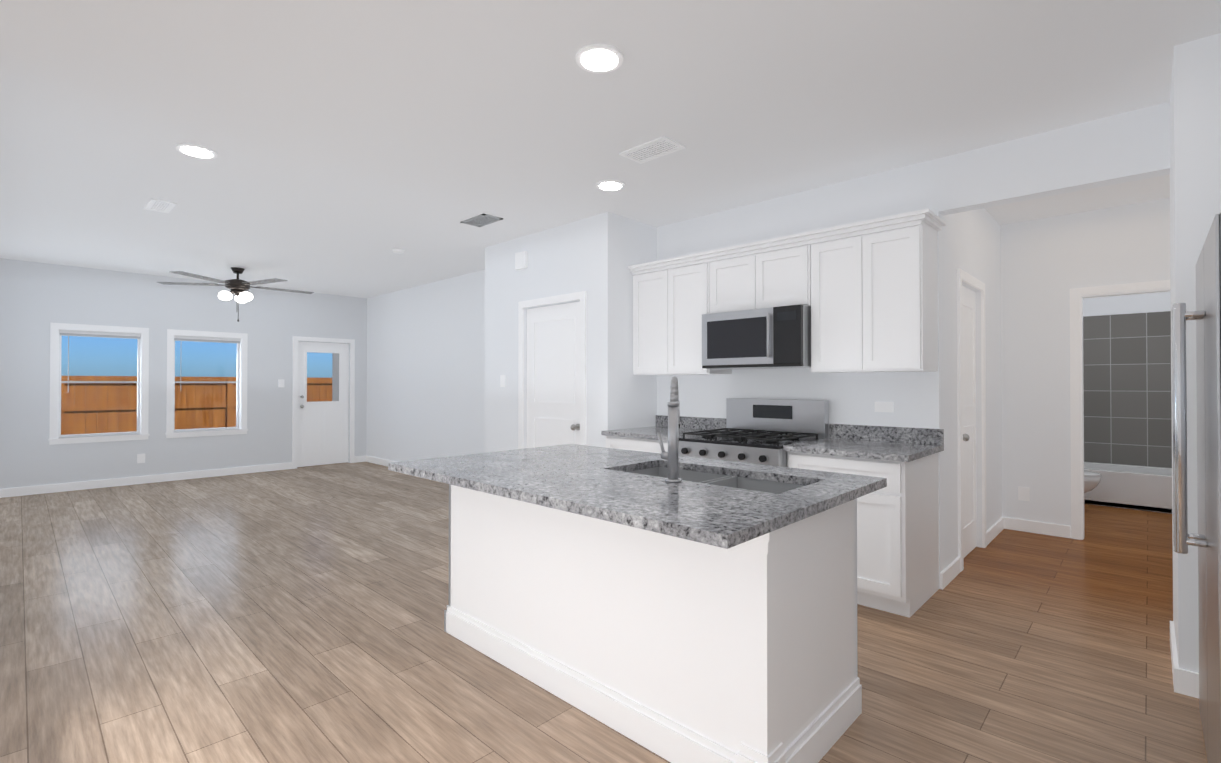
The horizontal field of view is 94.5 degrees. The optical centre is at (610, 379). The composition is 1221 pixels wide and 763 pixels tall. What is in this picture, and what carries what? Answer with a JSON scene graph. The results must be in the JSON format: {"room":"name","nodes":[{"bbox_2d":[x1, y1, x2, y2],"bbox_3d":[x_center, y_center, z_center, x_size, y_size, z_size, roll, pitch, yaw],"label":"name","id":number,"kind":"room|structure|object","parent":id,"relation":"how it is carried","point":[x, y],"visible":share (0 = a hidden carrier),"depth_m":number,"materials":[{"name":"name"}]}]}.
{"room":"kitchen","nodes":[
{"label":"kitchen","id":0,"kind":"room"},
{"bbox_2d":[0,258,363,488],"bbox_3d":[-5.619,-0.005,8.013,0.160,2.740,4.200,0,-1,44],"label":"wall","id":1,"kind":"structure","parent":0,"point":[33,295],"depth_m":7.45,"materials":[{"name":"white paint"}]},
{"bbox_2d":[48,323,149,444],"bbox_3d":[-6.431,0.053,7.128,0.175,1.460,0.940,0,-1,44],"label":"window","id":2,"kind":"structure","parent":1,"relation":"in","point":[58,331],"depth_m":7.09,"materials":[{"name":"white plastic"}]},
{"bbox_2d":[137,454,144,462],"bbox_3d":[-6.117,1.030,7.361,0.007,0.120,0.080,0,-1,44],"label":"outlet","id":3,"kind":"object","parent":1,"relation":"attached to","point":[140,458],"visible":1,"depth_m":7.36,"materials":[{"name":"white plastic"}]},
{"bbox_2d":[0,462,291,497],"bbox_3d":[-5.931,1.311,7.547,0.015,0.100,3.050,0,-1,44],"label":"baseboard","id":4,"kind":"structure","parent":1,"relation":"attached to","point":[51,488],"depth_m":7.31,"materials":[{"name":"white wood"}]},
{"bbox_2d":[165,329,247,437],"bbox_3d":[-5.661,0.059,7.935,0.175,1.460,0.950,0,-1,44],"label":"window","id":5,"kind":"structure","parent":1,"relation":"in","point":[239,339],"depth_m":7.93,"materials":[{"name":"white plastic"}]},
{"bbox_2d":[278,379,283,386],"bbox_3d":[-4.986,0.059,8.555,0.007,0.120,0.080,0,-1,44],"label":"light switch","id":6,"kind":"object","parent":1,"relation":"attached to","point":[280,382],"visible":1,"depth_m":8.55,"materials":[{"name":"white plastic"}]},
{"bbox_2d":[297,341,348,466],"bbox_3d":[-4.592,0.386,9.034,0.121,1.958,0.792,0,-1,44],"label":"back door","id":7,"kind":"structure","parent":1,"relation":"in","point":[322,432],"depth_m":9.06,"materials":[{"name":"white wood"}]},
{"bbox_2d":[292,336,354,468],"bbox_3d":[-4.554,0.355,8.997,0.018,2.035,0.930,0,-1,44],"label":"door frame","id":8,"kind":"structure","parent":1,"relation":"attached to","point":[295,338],"depth_m":8.90,"materials":[{"name":"white wood"}]},
{"bbox_2d":[480,212,619,452],"bbox_3d":[-0.633,-0.026,5.373,1.800,2.740,0.120,0,-1,44],"label":"wall","id":9,"kind":"structure","parent":0,"point":[583,254],"depth_m":5.19,"materials":[{"name":"white paint"}]},
{"bbox_2d":[500,375,505,386],"bbox_3d":[-1.090,0.017,5.720,0.080,0.120,0.007,0,-1,44],"label":"light switch","id":10,"kind":"object","parent":9,"relation":"attached to","point":[502,380],"visible":1,"depth_m":5.71,"materials":[{"name":"white plastic"}]},
{"bbox_2d":[515,251,527,269],"bbox_3d":[-0.866,-1.155,5.493,0.150,0.160,0.040,0,-1,44],"label":"door chime","id":11,"kind":"object","parent":9,"relation":"attached to","point":[521,260],"visible":1,"depth_m":5.46,"materials":[{"name":"white plastic"}]},
{"bbox_2d":[518,291,585,448],"bbox_3d":[-0.554,0.290,5.200,0.940,2.105,0.018,0,-1,44],"label":"door frame","id":12,"kind":"structure","parent":9,"relation":"attached to","point":[581,296],"depth_m":5.14,"materials":[{"name":"white wood"}]},
{"bbox_2d":[527,301,579,447],"bbox_3d":[-0.546,0.323,5.208,0.802,2.023,0.114,0,-1,44],"label":"pantry door","id":13,"kind":"structure","parent":9,"relation":"in","point":[553,375],"depth_m":5.23,"materials":[{"name":"white wood"}]},
{"bbox_2d":[0,462,1207,762],"bbox_3d":[-0.835,1.388,4.642,11.800,0.100,12.300,0,-1,44],"label":"floor","id":14,"kind":"structure","parent":0,"point":[286,616],"depth_m":2.80,"materials":[{"name":"brown wood"}]},
{"bbox_2d":[444,472,861,762],"bbox_3d":[0.067,0.882,2.607,1.873,0.880,0.786,0,-1,44],"label":"kitchen island","id":15,"kind":"object","parent":14,"relation":"on","point":[671,605],"depth_m":2.05,"materials":[{"name":"white wood"}]},
{"bbox_2d":[388,444,671,495],"bbox_3d":[-0.348,0.426,2.893,0.891,0.035,1.210,0,-1,44],"label":"island countertop","id":16,"kind":"structure","parent":15,"relation":"on","point":[478,472],"depth_m":2.73,"materials":[{"name":"grey stone"}]},
{"bbox_2d":[492,468,771,535],"bbox_3d":[0.072,0.420,2.065,0.860,0.035,0.590,0,-1,44],"label":"island countertop","id":17,"kind":"structure","parent":15,"relation":"on","point":[640,500],"depth_m":1.97,"materials":[{"name":"grey stone"}]},
{"bbox_2d":[620,464,723,479],"bbox_3d":[0.252,0.540,2.582,0.430,0.222,0.434,0,-1,44],"label":"sink","id":18,"kind":"object","parent":17,"relation":"in","point":[652,469],"depth_m":2.73,"materials":[{"name":"silver metal"}]},
{"bbox_2d":[660,456,839,479],"bbox_3d":[0.631,0.424,2.651,0.860,0.035,0.210,0,-1,44],"label":"island countertop","id":19,"kind":"structure","parent":15,"relation":"on","point":[684,461],"depth_m":2.57,"materials":[{"name":"grey stone"}]},
{"bbox_2d":[676,473,886,551],"bbox_3d":[0.656,0.419,1.935,0.165,0.035,1.210,0,-1,44],"label":"island countertop","id":20,"kind":"structure","parent":15,"relation":"on","point":[732,527],"depth_m":1.74,"materials":[{"name":"grey stone"}]},
{"bbox_2d":[704,472,811,491],"bbox_3d":[0.581,0.538,2.269,0.430,0.222,0.434,0,-1,44],"label":"sink","id":21,"kind":"object","parent":20,"relation":"in","point":[737,479],"depth_m":2.48,"materials":[{"name":"silver metal"}]},
{"bbox_2d":[679,398,828,466],"bbox_3d":[0.994,0.741,4.030,0.804,1.185,0.808,0,-1,44],"label":"range","id":22,"kind":"object","parent":14,"relation":"on","point":[760,431],"visible":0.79,"depth_m":4.04,"materials":[{"name":"silver metal"}]},
{"bbox_2d":[601,415,943,617],"bbox_3d":[1.016,0.826,4.103,2.320,1.015,0.728,0,-1,44],"label":"base cabinets","id":23,"kind":"object","parent":14,"relation":"on","point":[898,545],"depth_m":3.28,"materials":[{"name":"white wood"}]},
{"bbox_2d":[1084,470,1101,492],"bbox_3d":[4.630,0.953,5.860,0.715,0.790,0.440,0,-1,44],"label":"toilet","id":24,"kind":"object","parent":14,"relation":"on","point":[1092,480],"visible":0.1,"depth_m":5.59,"materials":[{"name":"white ceramic"}]},
{"bbox_2d":[1084,462,1171,513],"bbox_3d":[5.585,1.161,6.197,1.640,0.380,0.750,0,-1,44],"label":"bathtub","id":25,"kind":"object","parent":14,"relation":"on","point":[1142,488],"visible":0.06,"depth_m":5.89,"materials":[{"name":"white ceramic"}]},
{"bbox_2d":[1172,213,1220,762],"bbox_3d":[2.228,0.416,1.629,0.856,1.795,0.915,0,-1,44],"label":"refrigerator","id":26,"kind":"object","parent":14,"relation":"on","point":[1206,316],"visible":1,"depth_m":1.85,"materials":[{"name":"silver metal"}]},
{"bbox_2d":[0,0,1220,297],"bbox_3d":[-0.835,-1.452,4.665,11.800,0.100,12.300,0,-1,44],"label":"ceiling","id":27,"kind":"structure","parent":0,"point":[352,142],"depth_m":2.97,"materials":[{"name":"white paint"}]},
{"bbox_2d":[144,198,176,212],"bbox_3d":[-3.634,-1.399,4.556,0.360,0.008,0.160,0,-1,44],"label":"ceiling vent","id":28,"kind":"object","parent":27,"relation":"in","point":[152,204],"visible":1,"depth_m":4.53,"materials":[{"name":"white metal"}]},
{"bbox_2d":[176,143,217,158],"bbox_3d":[-2.547,-1.403,3.478,0.210,0.015,0.210,0,-1,44],"label":"recessed light","id":29,"kind":"object","parent":27,"relation":"in","point":[196,151],"visible":0.98,"depth_m":3.46,"materials":[{"name":"white plastic"}]},
{"bbox_2d":[157,267,313,321],"bbox_3d":[-4.606,-1.048,7.080,1.682,0.668,1.607,0,-1,44],"label":"fan","id":30,"kind":"object","parent":27,"relation":"hanging from","point":[238,287],"visible":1,"depth_m":6.95,"materials":[{"name":"black metal"}]},
{"bbox_2d":[392,248,404,253],"bbox_3d":[-2.276,-1.375,6.052,0.130,0.029,0.130,0,-1,44],"label":"smoke detector","id":31,"kind":"object","parent":27,"relation":"attached to","point":[397,250],"visible":1,"depth_m":6.01,"materials":[{"name":"white plastic"}]},
{"bbox_2d":[460,213,502,226],"bbox_3d":[-1.133,-1.395,4.962,0.360,0.008,0.200,0,-1,44],"label":"ceiling vent","id":32,"kind":"object","parent":27,"relation":"in","point":[483,219],"visible":0.98,"depth_m":4.95,"materials":[{"name":"grey metal"}]},
{"bbox_2d":[576,44,622,72],"bbox_3d":[-0.048,-1.411,2.491,0.210,0.015,0.210,0,-1,44],"label":"recessed light","id":33,"kind":"object","parent":27,"relation":"in","point":[599,58],"visible":1,"depth_m":2.47,"materials":[{"name":"white plastic"}]},
{"bbox_2d":[596,179,624,190],"bbox_3d":[-0.001,-1.398,4.076,0.210,0.015,0.210,0,-1,44],"label":"recessed light","id":34,"kind":"object","parent":27,"relation":"in","point":[610,185],"visible":0.98,"depth_m":4.05,"materials":[{"name":"white plastic"}]},
{"bbox_2d":[619,136,685,163],"bbox_3d":[0.254,-1.407,3.474,0.360,0.008,0.210,0,-1,44],"label":"ceiling vent","id":35,"kind":"object","parent":27,"relation":"in","point":[653,149],"visible":0.98,"depth_m":3.46,"materials":[{"name":"white metal"}]},
{"bbox_2d":[620,216,655,428],"bbox_3d":[0.195,-0.029,5.039,0.140,2.740,0.480,0,-1,44],"label":"wall","id":36,"kind":"structure","parent":0,"point":[637,239],"depth_m":4.93,"materials":[{"name":"white paint"}]},
{"bbox_2d":[364,102,1170,588],"bbox_3d":[-0.647,-0.019,6.271,9.760,2.740,0.140,0,-1,44],"label":"wall","id":37,"kind":"structure","parent":0,"point":[434,360],"depth_m":4.73,"materials":[{"name":"white paint"}]},
{"bbox_2d":[364,455,395,465],"bbox_3d":[-2.492,1.314,7.941,4.450,0.100,0.015,0,-1,44],"label":"baseboard","id":38,"kind":"structure","parent":37,"relation":"attached to","point":[384,462],"depth_m":9.16,"materials":[{"name":"white wood"}]},
{"bbox_2d":[632,264,671,374],"bbox_3d":[0.470,-0.487,4.895,0.452,0.895,0.346,0,-1,44],"label":"upper cabinet","id":39,"kind":"object","parent":37,"relation":"attached to","point":[652,287],"depth_m":4.78,"materials":[{"name":"white wood"}]},
{"bbox_2d":[672,256,731,374],"bbox_3d":[0.713,-0.489,4.663,0.451,0.895,0.346,0,-1,44],"label":"upper cabinet","id":40,"kind":"object","parent":37,"relation":"attached to","point":[689,277],"depth_m":4.52,"materials":[{"name":"white wood"}]},
{"bbox_2d":[708,248,763,313],"bbox_3d":[1.047,-0.719,4.347,0.460,0.441,0.346,0,-1,44],"label":"upper cabinet","id":41,"kind":"object","parent":37,"relation":"attached to","point":[735,279],"depth_m":4.22,"materials":[{"name":"white wood"}]},
{"bbox_2d":[702,304,810,368],"bbox_3d":[1.123,-0.291,4.174,0.790,0.410,0.486,0,-1,44],"label":"microwave","id":42,"kind":"object","parent":41,"relation":"attached to","point":[771,338],"visible":0.98,"depth_m":3.97,"materials":[{"name":"silver metal"}]},
{"bbox_2d":[764,236,811,307],"bbox_3d":[1.296,-0.721,4.109,0.460,0.441,0.346,0,-1,44],"label":"upper cabinet","id":43,"kind":"object","parent":37,"relation":"attached to","point":[786,264],"depth_m":3.94,"materials":[{"name":"white wood"}]},
{"bbox_2d":[808,228,871,372],"bbox_3d":[1.612,-0.496,3.806,0.402,0.895,0.346,0,-1,44],"label":"upper cabinet","id":44,"kind":"object","parent":37,"relation":"attached to","point":[866,291],"depth_m":3.68,"materials":[{"name":"white wood"}]},
{"bbox_2d":[875,402,893,412],"bbox_3d":[1.849,0.186,3.815,0.120,0.070,0.007,0,-1,44],"label":"outlet","id":45,"kind":"object","parent":37,"relation":"attached to","point":[884,406],"visible":1,"depth_m":3.81,"materials":[{"name":"white plastic"}]},
{"bbox_2d":[872,216,939,371],"bbox_3d":[1.819,-0.498,3.609,0.401,0.895,0.346,0,-1,44],"label":"upper cabinet","id":46,"kind":"object","parent":37,"relation":"attached to","point":[904,252],"depth_m":3.45,"materials":[{"name":"white wood"}]},
{"bbox_2d":[940,557,960,589],"bbox_3d":[2.257,1.281,3.746,0.015,0.100,0.470,0,-1,44],"label":"baseboard","id":47,"kind":"structure","parent":37,"relation":"attached to","point":[950,572],"depth_m":3.71,"materials":[{"name":"white wood"}]},
{"bbox_2d":[962,285,976,557],"bbox_3d":[2.700,0.313,4.244,0.108,2.027,0.702,0,-1,44],"label":"hall door","id":48,"kind":"structure","parent":37,"relation":"in","point":[969,421],"depth_m":4.34,"materials":[{"name":"white wood"}]},
{"bbox_2d":[957,268,986,571],"bbox_3d":[2.714,0.282,4.230,0.018,2.105,0.840,0,-1,44],"label":"door frame","id":49,"kind":"structure","parent":37,"relation":"attached to","point":[963,276],"depth_m":3.96,"materials":[{"name":"white wood"}]},
{"bbox_2d":[987,517,1007,544],"bbox_3d":[3.275,1.290,4.814,0.015,0.100,0.780,0,-1,44],"label":"baseboard","id":50,"kind":"structure","parent":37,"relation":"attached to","point":[1002,523],"depth_m":4.86,"materials":[{"name":"white wood"}]},
{"bbox_2d":[1018,486,1029,500],"bbox_3d":[3.652,1.011,4.990,0.080,0.120,0.007,0,-1,44],"label":"outlet","id":51,"kind":"object","parent":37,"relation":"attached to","point":[1023,493],"visible":1,"depth_m":4.99,"materials":[{"name":"white plastic"}]},
{"bbox_2d":[1008,518,1070,537],"bbox_3d":[3.718,1.290,4.919,0.450,0.100,0.015,0,-1,44],"label":"baseboard","id":52,"kind":"structure","parent":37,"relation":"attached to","point":[1058,530],"depth_m":4.90,"materials":[{"name":"white wood"}]},
{"bbox_2d":[1070,280,1170,539],"bbox_3d":[4.247,0.284,4.504,0.890,2.105,0.138,0,-1,44],"label":"door frame","id":53,"kind":"structure","parent":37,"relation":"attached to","point":[1078,296],"depth_m":4.73,"materials":[{"name":"white wood"}]},
{"bbox_2d":[1083,311,1171,467],"bbox_3d":[5.853,0.113,6.486,1.650,1.720,0.015,0,-1,44],"label":"wall tile","id":54,"kind":"structure","parent":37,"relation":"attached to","point":[1127,385],"depth_m":6.43,"materials":[{"name":"grey tile"}]},
{"bbox_2d":[1170,33,1220,672],"bbox_3d":[3.390,-0.053,1.985,2.000,2.740,0.770,0,-1,44],"label":"wall","id":55,"kind":"structure","parent":0,"point":[1195,149],"depth_m":2.37,"materials":[{"name":"white paint"}]},
{"bbox_2d":[1170,621,1177,662],"bbox_3d":[2.631,1.272,2.637,0.015,0.100,0.620,0,-1,44],"label":"baseboard","id":56,"kind":"structure","parent":55,"relation":"attached to","point":[1173,647],"depth_m":2.63,"materials":[{"name":"white"}]},
{"bbox_2d":[1171,659,1198,698],"bbox_3d":[2.705,1.268,2.085,0.885,0.100,0.015,0,-1,44],"label":"baseboard","id":57,"kind":"structure","parent":55,"relation":"attached to","point":[1186,683],"depth_m":2.36,"materials":[{"name":"white"}]},
{"bbox_3d":[-14.644,1.841,20.639,30.330,0.150,70.000,0,-1,44],"label":"ground","id":58,"kind":"structure","parent":0,"visible":0},
{"bbox_2d":[61,376,331,434],"bbox_3d":[-6.862,0.826,11.898,0.110,1.740,52.077,0,-1,44],"label":"fence","id":59,"kind":"object","parent":58,"relation":"on","point":[87,390],"depth_m":10.13,"materials":[{"name":"brown wood"}]}
]}

